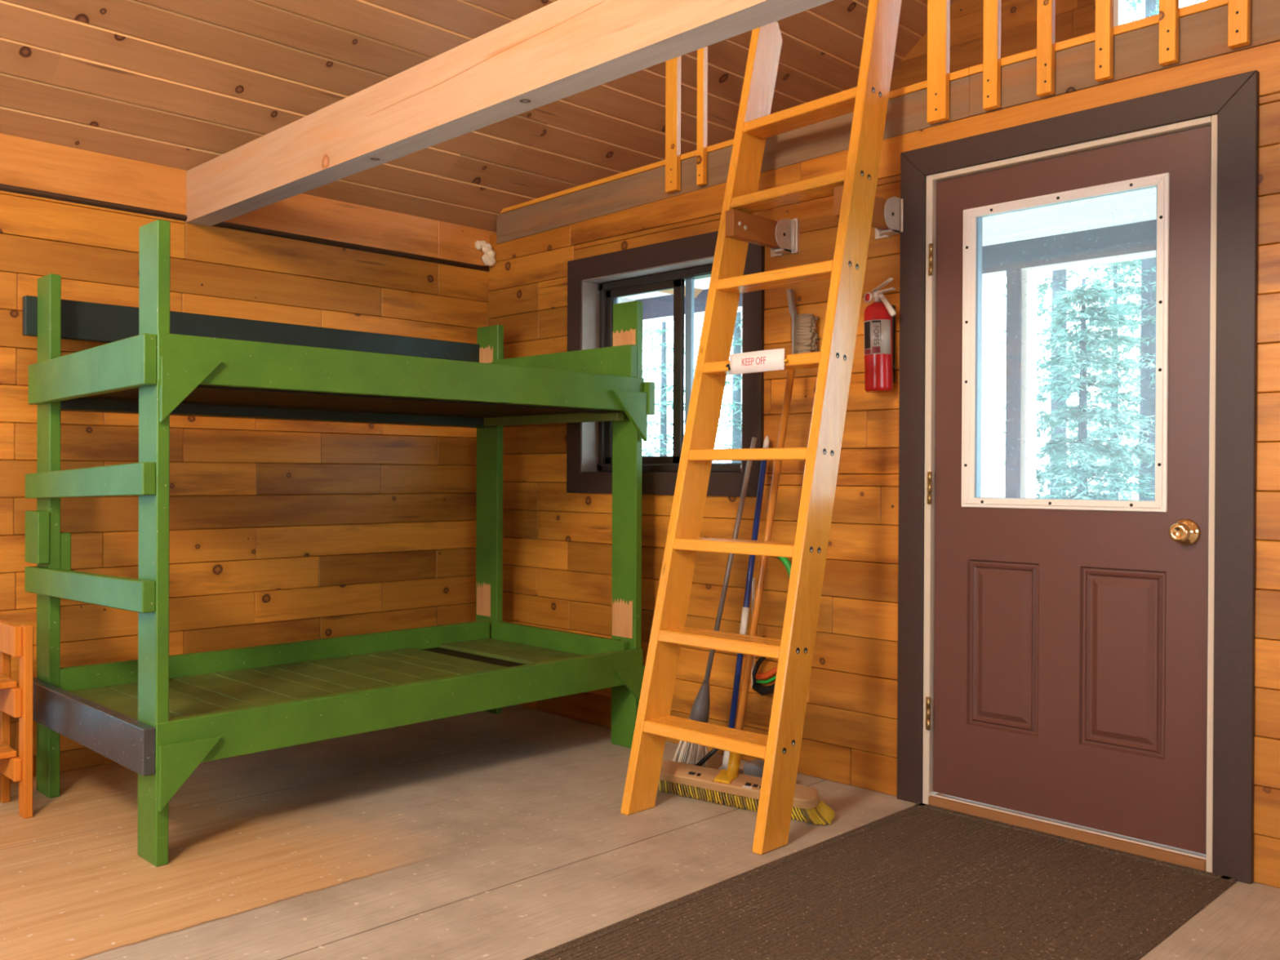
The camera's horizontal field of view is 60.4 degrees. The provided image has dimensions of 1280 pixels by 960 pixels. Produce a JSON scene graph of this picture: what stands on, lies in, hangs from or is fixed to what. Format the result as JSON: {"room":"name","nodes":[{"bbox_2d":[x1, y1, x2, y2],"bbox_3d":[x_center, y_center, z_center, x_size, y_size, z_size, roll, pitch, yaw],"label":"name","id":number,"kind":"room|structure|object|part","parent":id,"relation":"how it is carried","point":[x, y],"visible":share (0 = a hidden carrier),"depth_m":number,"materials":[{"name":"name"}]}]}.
{"room":"cabin bunk room","nodes":[
{"label":"cabin bunk room","id":0,"kind":"room"},
{"bbox_2d":[0,190,489,780],"bbox_3d":[-2.428,-0.070,3.731,0.161,2.350,7.850,1,0,45],"label":"wall","id":1,"kind":"structure","parent":0,"point":[282,531],"depth_m":4.46,"materials":[{"name":"brown wood"}]},
{"bbox_2d":[0,183,488,271],"bbox_3d":[-2.941,-1.016,3.107,0.044,0.023,6.241,1,0,45],"label":"trim","id":2,"kind":"structure","parent":1,"relation":"attached to","point":[6,188],"depth_m":4.42,"materials":[{"name":"brown wood"}]},
{"bbox_2d":[0,133,496,267],"bbox_3d":[-2.916,-1.137,3.153,0.054,0.225,6.341,1,0,45],"label":"beam","id":3,"kind":"structure","parent":1,"relation":"attached to","point":[24,162],"depth_m":4.26,"materials":[{"name":"brown wood"}]},
{"bbox_2d":[474,240,496,266],"bbox_3d":[-0.740,-1.083,5.265,0.104,0.124,0.067,0,0,-2],"label":"lump","id":4,"kind":"object","parent":1,"relation":"attached to","point":[488,258],"visible":1,"depth_m":5.25,"materials":[{"name":"beige"}]},
{"bbox_2d":[0,0,955,297],"bbox_3d":[0.550,-2.579,1.147,8.076,3.010,8.600,1,0,45],"label":"ceiling","id":5,"kind":"structure","parent":0,"point":[179,84],"depth_m":4.18,"materials":[{"name":"brown wood"}]},
{"bbox_2d":[185,0,833,226],"bbox_3d":[0.943,-1.076,1.639,7.596,0.200,0.096,1,0,45],"label":"ceiling beam","id":6,"kind":"structure","parent":5,"relation":"attached to","point":[561,49],"depth_m":2.97,"materials":[{"name":"beige wood"}]},
{"bbox_2d":[0,705,1279,959],"bbox_3d":[-0.223,1.110,0.407,7.876,0.060,6.461,1,0,45],"label":"floor","id":7,"kind":"structure","parent":0,"point":[482,835],"depth_m":3.16,"materials":[{"name":"brown wood"}]},
{"bbox_2d":[0,619,33,818],"bbox_3d":[-2.270,0.756,3.282,0.284,0.602,0.758,1,0,45],"label":"slatted shelf","id":8,"kind":"object","parent":7,"relation":"on","point":[15,641],"visible":1,"depth_m":3.45,"materials":[{"name":"orange wood"}]},
{"bbox_3d":[-2.093,0.762,3.623,0.052,0.590,0.026,1,0,45],"label":"leg","id":9,"kind":"part","parent":8,"relation":"part of","materials":[{"name":"orange wood"}]},
{"bbox_3d":[-1.931,0.757,3.461,0.057,0.602,0.026,1,0,45],"label":"leg","id":10,"kind":"part","parent":8,"relation":"part of","materials":[{"name":"orange wood"}]},
{"bbox_2d":[22,219,654,866],"bbox_3d":[-0.997,0.171,4.077,1.094,1.777,2.038,1,0,45],"label":"bunk bed","id":11,"kind":"object","parent":7,"relation":"on","point":[158,715],"visible":0.98,"depth_m":3.70,"materials":[{"name":"green paint"}]},
{"bbox_3d":[-1.992,0.186,3.707,0.132,1.741,0.035,1,0,45],"label":"post","id":12,"kind":"part","parent":11,"relation":"part of","materials":[{"name":"green paint"}]},
{"bbox_3d":[-1.688,-0.326,3.352,0.998,0.152,0.036,1,0,45],"label":"rail","id":13,"kind":"part","parent":11,"relation":"part of","materials":[{"name":"green paint"}]},
{"bbox_3d":[-1.712,0.739,3.377,1.054,0.128,0.036,1,0,45],"label":"rail","id":14,"kind":"part","parent":11,"relation":"part of","materials":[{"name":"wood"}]},
{"bbox_3d":[-1.358,0.174,3.074,0.133,1.777,0.035,1,0,45],"label":"post","id":15,"kind":"part","parent":11,"relation":"part of","materials":[{"name":"green paint"}]},
{"bbox_3d":[-1.367,-0.557,4.448,0.036,0.134,2.037,1,0,45],"label":"rail","id":16,"kind":"part","parent":11,"relation":"part of","materials":[{"name":"black wood"}]},
{"bbox_3d":[-1.317,0.715,4.320,0.036,0.165,1.786,1,0,45],"label":"rail","id":17,"kind":"part","parent":11,"relation":"part of","materials":[{"name":"green paint"}]},
{"bbox_3d":[-1.335,-0.258,4.364,0.136,0.040,1.822,1,0,45],"label":"rail","id":18,"kind":"part","parent":11,"relation":"part of","materials":[{"name":"wood"}]},
{"bbox_3d":[-0.670,0.733,3.699,0.038,0.131,1.894,1,0,45],"label":"rail","id":19,"kind":"part","parent":11,"relation":"part of","materials":[{"name":"green paint"}]},
{"bbox_3d":[-0.664,-0.337,3.695,0.038,0.134,1.892,1,0,45],"label":"rail","id":20,"kind":"part","parent":11,"relation":"part of","materials":[{"name":"green paint"}]},
{"bbox_3d":[-0.688,0.178,5.029,0.158,1.758,0.036,1,0,45],"label":"post","id":21,"kind":"part","parent":11,"relation":"part of","materials":[{"name":"green paint"}]},
{"bbox_3d":[-0.354,0.708,4.646,0.853,0.145,0.036,1,0,45],"label":"rail","id":22,"kind":"part","parent":11,"relation":"part of","materials":[{"name":"green paint"}]},
{"bbox_3d":[-0.337,-0.470,4.629,0.887,0.128,0.036,1,0,45],"label":"rail","id":23,"kind":"part","parent":11,"relation":"part of","materials":[{"name":"green paint"}]},
{"bbox_3d":[-0.053,0.178,4.395,0.140,1.770,0.036,1,0,45],"label":"post","id":24,"kind":"part","parent":11,"relation":"part of","materials":[{"name":"green paint"}]},
{"bbox_3d":[-0.324,-0.326,4.716,1.052,0.129,0.036,1,0,45],"label":"rail","id":25,"kind":"part","parent":11,"relation":"part of","materials":[{"name":"green paint"}]},
{"bbox_2d":[695,747,719,766],"bbox_3d":[0.208,0.987,3.873,0.161,0.128,0.018,0,0,20],"label":"bar","id":26,"kind":"object","parent":7,"relation":"on","point":[708,756],"visible":0.36,"depth_m":3.86,"materials":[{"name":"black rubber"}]},
{"bbox_2d":[672,437,756,767],"bbox_3d":[0.268,0.452,3.991,0.310,1.218,0.124,0,0,4],"label":"broom","id":27,"kind":"object","parent":7,"relation":"on","point":[687,753],"visible":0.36,"depth_m":3.99,"materials":[{"name":"grey plastic"}]},
{"bbox_3d":[0.327,0.306,4.013,0.205,0.927,0.019,0,0,-13],"label":"broom handle","id":28,"kind":"part","parent":27,"relation":"part of","materials":[{"name":"grey metal"}]},
{"bbox_2d":[717,435,768,777],"bbox_3d":[0.442,0.451,3.901,0.280,1.228,0.276,1,0,45],"label":"mop","id":29,"kind":"object","parent":7,"relation":"on","point":[754,767],"visible":0.39,"depth_m":3.94,"materials":[{"name":"blue plastic"},{"name":"white plastic"}]},
{"bbox_2d":[717,750,729,769],"bbox_3d":[0.305,0.996,3.881,0.106,0.102,0.048,1,0,45],"label":"socket","id":30,"kind":"object","parent":29,"relation":"attached to","point":[726,753],"depth_m":3.87,"materials":[{"name":"white plastic"}]},
{"bbox_3d":[0.385,0.437,3.965,0.022,1.116,0.257,0,0,40],"label":"mop handle","id":31,"kind":"part","parent":29,"relation":"part of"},
{"bbox_2d":[657,369,835,825],"bbox_3d":[0.333,0.327,3.615,0.526,1.480,0.480,0,0,-6],"label":"push broom","id":32,"kind":"object","parent":7,"relation":"on","point":[733,784],"visible":0.82,"depth_m":3.65,"materials":[{"name":"brown wood"}]},
{"bbox_2d":[713,751,741,784],"bbox_3d":[0.290,0.937,3.617,0.067,0.102,0.087,1,0,45],"label":"socket","id":33,"kind":"object","parent":32,"relation":"attached to","point":[731,775],"depth_m":3.60,"materials":[{"name":"yellow plastic"}]},
{"bbox_3d":[0.422,0.265,3.739,0.025,1.355,0.360,0,0,41],"label":"broom handle","id":34,"kind":"part","parent":32,"relation":"part of","materials":[{"name":"brown wood"}]},
{"bbox_2d":[620,0,902,854],"bbox_3d":[0.416,-0.361,3.604,0.582,2.860,0.799,1,0,45],"label":"ladder","id":35,"kind":"object","parent":7,"relation":"on","point":[858,209],"visible":0.98,"depth_m":3.54,"materials":[{"name":"brown wood"}]},
{"bbox_3d":[0.230,-0.303,3.778,0.036,2.740,0.781,1,0,45],"label":"rail","id":36,"kind":"part","parent":35,"relation":"part of","materials":[{"name":"brown wood"}]},
{"bbox_3d":[0.425,-0.887,3.914,0.040,0.092,0.331,1,0,45],"label":"support arm","id":37,"kind":"part","parent":35,"relation":"part of","materials":[{"name":"wood"}]},
{"bbox_2d":[725,348,787,374],"bbox_3d":[0.372,-0.380,3.547,0.254,0.070,0.016,1,0,45],"label":"paper sign","id":38,"kind":"object","parent":35,"relation":"attached to","point":[771,359],"visible":1,"depth_m":3.53,"materials":[{"name":"white paper"}]},
{"bbox_3d":[0.605,-0.360,3.409,0.037,2.860,0.753,1,0,45],"label":"rail","id":39,"kind":"part","parent":35,"relation":"part of","materials":[{"name":"brown wood"}]},
{"bbox_3d":[0.744,-0.884,3.596,0.041,0.092,0.331,1,0,45],"label":"support arm","id":40,"kind":"part","parent":35,"relation":"part of","materials":[{"name":"wood"}]},
{"bbox_2d":[523,802,1235,959],"bbox_3d":[0.528,1.069,2.556,0.960,0.010,2.065,1,0,45],"label":"door mat","id":41,"kind":"object","parent":7,"relation":"on","point":[920,881],"visible":1,"depth_m":2.76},
{"bbox_2d":[498,0,1227,213],"bbox_3d":[2.575,-1.277,3.141,7.610,0.069,1.617,1,0,45],"label":"floor","id":42,"kind":"structure","parent":0,"point":[1207,5],"depth_m":3.51,"materials":[{"name":"brown wood"}]},
{"bbox_2d":[486,40,1279,888],"bbox_3d":[1.990,-0.013,2.684,7.776,2.286,0.131,1,0,45],"label":"wall","id":43,"kind":"structure","parent":0,"point":[557,544],"depth_m":3.96,"materials":[{"name":"brown wood"}]},
{"bbox_2d":[566,231,764,497],"bbox_3d":[0.122,-0.453,4.550,1.096,1.026,0.166,1,0,45],"label":"window","id":44,"kind":"structure","parent":43,"relation":"in","point":[595,283],"depth_m":4.56,"materials":[{"name":"brown wood"}]},
{"bbox_3d":[0.035,-0.451,4.710,0.491,0.769,0.042,1,0,45],"label":"sliding sash","id":45,"kind":"part","parent":44,"relation":"part of","materials":[{"name":"brown metal"}]},
{"bbox_3d":[0.155,-0.450,4.583,0.905,0.835,0.072,1,0,45],"label":"frame","id":46,"kind":"part","parent":44,"relation":"part of","materials":[{"name":"brown metal"}]},
{"bbox_2d":[665,46,707,193],"bbox_3d":[0.214,-1.685,4.367,0.310,1.061,0.090,1,0,45],"label":"loft railing","id":47,"kind":"object","parent":43,"relation":"attached to","point":[673,85],"visible":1,"depth_m":4.39,"materials":[{"name":"brown wood"}]},
{"bbox_2d":[751,556,791,695],"bbox_3d":[0.491,0.521,4.041,0.196,0.554,0.038,1,0,45],"label":"saw","id":48,"kind":"object","parent":43,"relation":"hanging from","point":[757,678],"visible":0.35,"depth_m":4.06,"materials":[{"name":"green plastic"}]},
{"bbox_3d":[0.422,0.571,4.108,0.004,0.410,0.012,1,0,45],"label":"saw blade","id":49,"kind":"part","parent":48,"relation":"part of","materials":[{"name":"metal"}]},
{"bbox_3d":[0.477,0.703,4.052,0.160,0.189,0.034,1,0,45],"label":"saw handle","id":50,"kind":"part","parent":48,"relation":"part of","materials":[{"name":"black plastic"}]},
{"bbox_3d":[0.535,0.502,4.005,0.084,0.477,0.025,1,0,45],"label":"saw frame","id":51,"kind":"part","parent":48,"relation":"part of","materials":[{"name":"green metal"}]},
{"bbox_2d":[786,288,818,354],"bbox_3d":[0.577,-0.557,3.951,0.129,0.270,0.053,1,0,45],"label":"brush","id":52,"kind":"object","parent":43,"relation":"hanging from","point":[804,335],"visible":0.79,"depth_m":3.92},
{"bbox_2d":[863,277,896,392],"bbox_3d":[0.817,-0.483,3.688,0.128,0.376,0.111,1,0,45],"label":"fire extinguisher","id":53,"kind":"object","parent":43,"relation":"attached to","point":[879,317],"visible":1,"depth_m":3.66,"materials":[{"name":"red metal"}]},
{"bbox_2d":[864,320,880,355],"bbox_3d":[0.772,-0.474,3.663,0.064,0.110,0.012,1,0,42],"label":"label","id":54,"kind":"object","parent":53,"relation":"attached to","point":[872,327],"depth_m":3.66,"materials":[{"name":"white paper"}]},
{"bbox_3d":[0.810,-0.651,3.678,0.075,0.040,0.020,1,0,45],"label":"squeeze lever","id":55,"kind":"part","parent":53,"relation":"part of","materials":[{"name":"metal"}]},
{"bbox_3d":[0.814,-0.631,3.674,0.076,0.012,0.020,1,0,45],"label":"carry handle","id":56,"kind":"part","parent":53,"relation":"part of","materials":[{"name":"metal"}]},
{"bbox_2d":[496,0,1279,244],"bbox_3d":[2.025,-1.194,2.591,7.610,0.183,0.054,1,0,45],"label":"beam","id":57,"kind":"structure","parent":43,"relation":"attached to","point":[1203,35],"depth_m":3.64,"materials":[{"name":"brown wood"}]},
{"bbox_2d":[928,792,1206,871],"bbox_3d":[1.287,1.056,3.354,0.851,0.036,0.116,1,0,45],"label":"threshold","id":58,"kind":"object","parent":43,"relation":"attached to","point":[1197,860],"depth_m":3.28,"materials":[{"name":"beige paint"}]},
{"bbox_2d":[925,125,1211,854],"bbox_3d":[1.255,0.026,3.327,0.855,2.009,0.111,1,0,45],"label":"door","id":59,"kind":"structure","parent":43,"relation":"in","point":[1070,635],"depth_m":3.28,"materials":[{"name":"brown paint"}]},
{"bbox_3d":[1.270,-0.390,3.332,0.634,0.957,0.035,1,0,45],"label":"glazing frame","id":60,"kind":"part","parent":59,"relation":"part of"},
{"bbox_3d":[1.502,0.145,3.049,0.075,0.075,0.067,1,0,45],"label":"knob","id":61,"kind":"part","parent":59,"relation":"part of","materials":[{"name":"gold metal"}]},
{"bbox_2d":[922,114,1217,872],"bbox_3d":[1.288,0.037,3.350,0.893,2.073,0.100,1,0,45],"label":"trim","id":62,"kind":"structure","parent":43,"relation":"attached to","point":[931,180],"depth_m":3.44,"materials":[{"name":"beige paint"}]},
{"bbox_2d":[897,70,1259,884],"bbox_3d":[1.257,-0.009,3.314,1.082,2.166,0.023,1,0,45],"label":"trim","id":63,"kind":"structure","parent":43,"relation":"attached to","point":[1234,99],"depth_m":2.98,"materials":[{"name":"black wood"}]},
{"bbox_2d":[926,0,1250,124],"bbox_3d":[1.702,-1.681,2.881,2.145,1.043,0.090,1,0,45],"label":"loft railing","id":64,"kind":"object","parent":43,"relation":"attached to","point":[938,11],"visible":1,"depth_m":3.32,"materials":[{"name":"brown wood"}]},
{"bbox_2d":[889,0,1095,91],"bbox_3d":[3.164,-2.580,3.765,7.814,2.813,0.100,1,0,45],"label":"wall","id":65,"kind":"structure","parent":0,"point":[1073,18],"depth_m":5.23,"materials":[{"name":"brown wood"}]},
{"bbox_2d":[1113,0,1125,26],"bbox_3d":[2.432,-2.231,4.482,1.020,0.890,0.080,1,0,45],"label":"window","id":66,"kind":"structure","parent":65,"relation":"in","point":[1119,6],"depth_m":4.79,"materials":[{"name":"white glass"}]},
{"label":"outside","id":67,"kind":"structure","parent":0,"visible":0},
{"bbox_3d":[33.107,1.813,33.177,120.000,0.050,86.259,1,0,45],"label":"ground","id":68,"kind":"structure","parent":67,"visible":0},
{"bbox_2d":[642,321,715,456],"bbox_3d":[0.286,-0.583,12.781,1.781,4.619,1.840,0,0,27],"label":"spruce tree","id":69,"kind":"object","parent":68,"relation":"on","point":[664,440],"visible":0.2,"depth_m":12.83,"materials":[{"name":"green plant"}]},
{"bbox_2d":[693,311,742,462],"bbox_3d":[0.979,-1.029,10.813,1.137,5.536,1.347,0,0,28],"label":"spruce tree","id":70,"kind":"object","parent":68,"relation":"on","point":[735,406],"visible":0.09,"depth_m":10.74,"materials":[{"name":"green plant"}]},
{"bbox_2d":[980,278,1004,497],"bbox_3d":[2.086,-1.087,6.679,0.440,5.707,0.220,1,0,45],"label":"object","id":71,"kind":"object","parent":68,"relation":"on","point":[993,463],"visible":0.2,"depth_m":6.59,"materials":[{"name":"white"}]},
{"bbox_2d":[996,277,1005,447],"bbox_3d":[3.158,-0.751,10.797,1.646,5.000,1.534,1,0,45],"label":"spruce tree","id":72,"kind":"object","parent":68,"relation":"on","point":[1003,406],"visible":0.02,"depth_m":10.55,"materials":[{"name":"green plant"}]},
{"bbox_2d":[996,262,1134,497],"bbox_3d":[3.587,-2.761,9.544,1.489,9.035,1.283,1,0,45],"label":"spruce tree","id":73,"kind":"object","parent":68,"relation":"on","point":[1059,277],"visible":0.15,"depth_m":9.48,"materials":[{"name":"green plant"}]},
{"bbox_2d":[1003,278,1155,500],"bbox_3d":[3.169,0.259,7.872,2.222,3.394,2.134,0,0,-7],"label":"spruce tree","id":74,"kind":"object","parent":68,"relation":"on","point":[1079,473],"visible":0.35,"depth_m":7.76,"materials":[{"name":"green plant"}]},
{"bbox_2d":[1035,259,1141,500],"bbox_3d":[5.252,-0.590,12.409,2.411,4.916,2.274,0,0,13],"label":"spruce tree","id":75,"kind":"object","parent":68,"relation":"on","point":[1114,374],"visible":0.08,"depth_m":12.37,"materials":[{"name":"green plant"}]},
{"bbox_2d":[1040,0,1207,500],"bbox_3d":[7.354,-4.752,15.346,2.855,13.000,3.120,1,0,45],"label":"spruce tree","id":76,"kind":"object","parent":68,"relation":"on","point":[1132,1],"visible":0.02,"depth_m":15.52,"materials":[{"name":"green plant"}]},
{"bbox_2d":[1086,0,1187,500],"bbox_3d":[4.695,-3.251,10.255,1.263,10.019,1.323,1,0,45],"label":"spruce tree","id":77,"kind":"object","parent":68,"relation":"on","point":[1147,322],"visible":0.2,"depth_m":10.20,"materials":[{"name":"green plant"}]},
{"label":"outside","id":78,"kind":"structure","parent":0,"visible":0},
{"bbox_2d":[619,186,1156,300],"bbox_3d":[2.634,-1.137,3.336,9.000,0.035,1.701,1,0,45],"label":"ceiling","id":79,"kind":"structure","parent":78,"point":[1137,206],"depth_m":4.75,"materials":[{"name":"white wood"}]},
{"bbox_2d":[617,297,644,328],"bbox_3d":[-0.435,-1.115,6.773,0.200,0.270,2.229,1,0,45],"label":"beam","id":80,"kind":"structure","parent":79,"relation":"attached to","point":[620,300],"depth_m":6.97,"materials":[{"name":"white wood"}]},
{"bbox_2d":[635,219,1155,324],"bbox_3d":[3.184,-1.047,3.887,9.000,0.145,0.100,1,0,45],"label":"beam","id":81,"kind":"structure","parent":79,"relation":"attached to","point":[1134,241],"depth_m":5.08,"materials":[{"name":"dark brown paint"},{"name":"wood"}]},
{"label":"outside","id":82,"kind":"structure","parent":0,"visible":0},
{"bbox_3d":[1.751,1.152,4.241,11.500,0.040,1.735,1,0,45],"label":"floor","id":83,"kind":"structure","parent":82,"visible":0},
{"bbox_2d":[1004,267,1037,497],"bbox_3d":[1.815,0.063,5.247,0.095,2.130,0.130,1,0,45],"label":"porch post","id":84,"kind":"object","parent":83,"relation":"on","point":[1021,286],"visible":0.58,"depth_m":5.20,"materials":[{"name":"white wood"}]}
]}

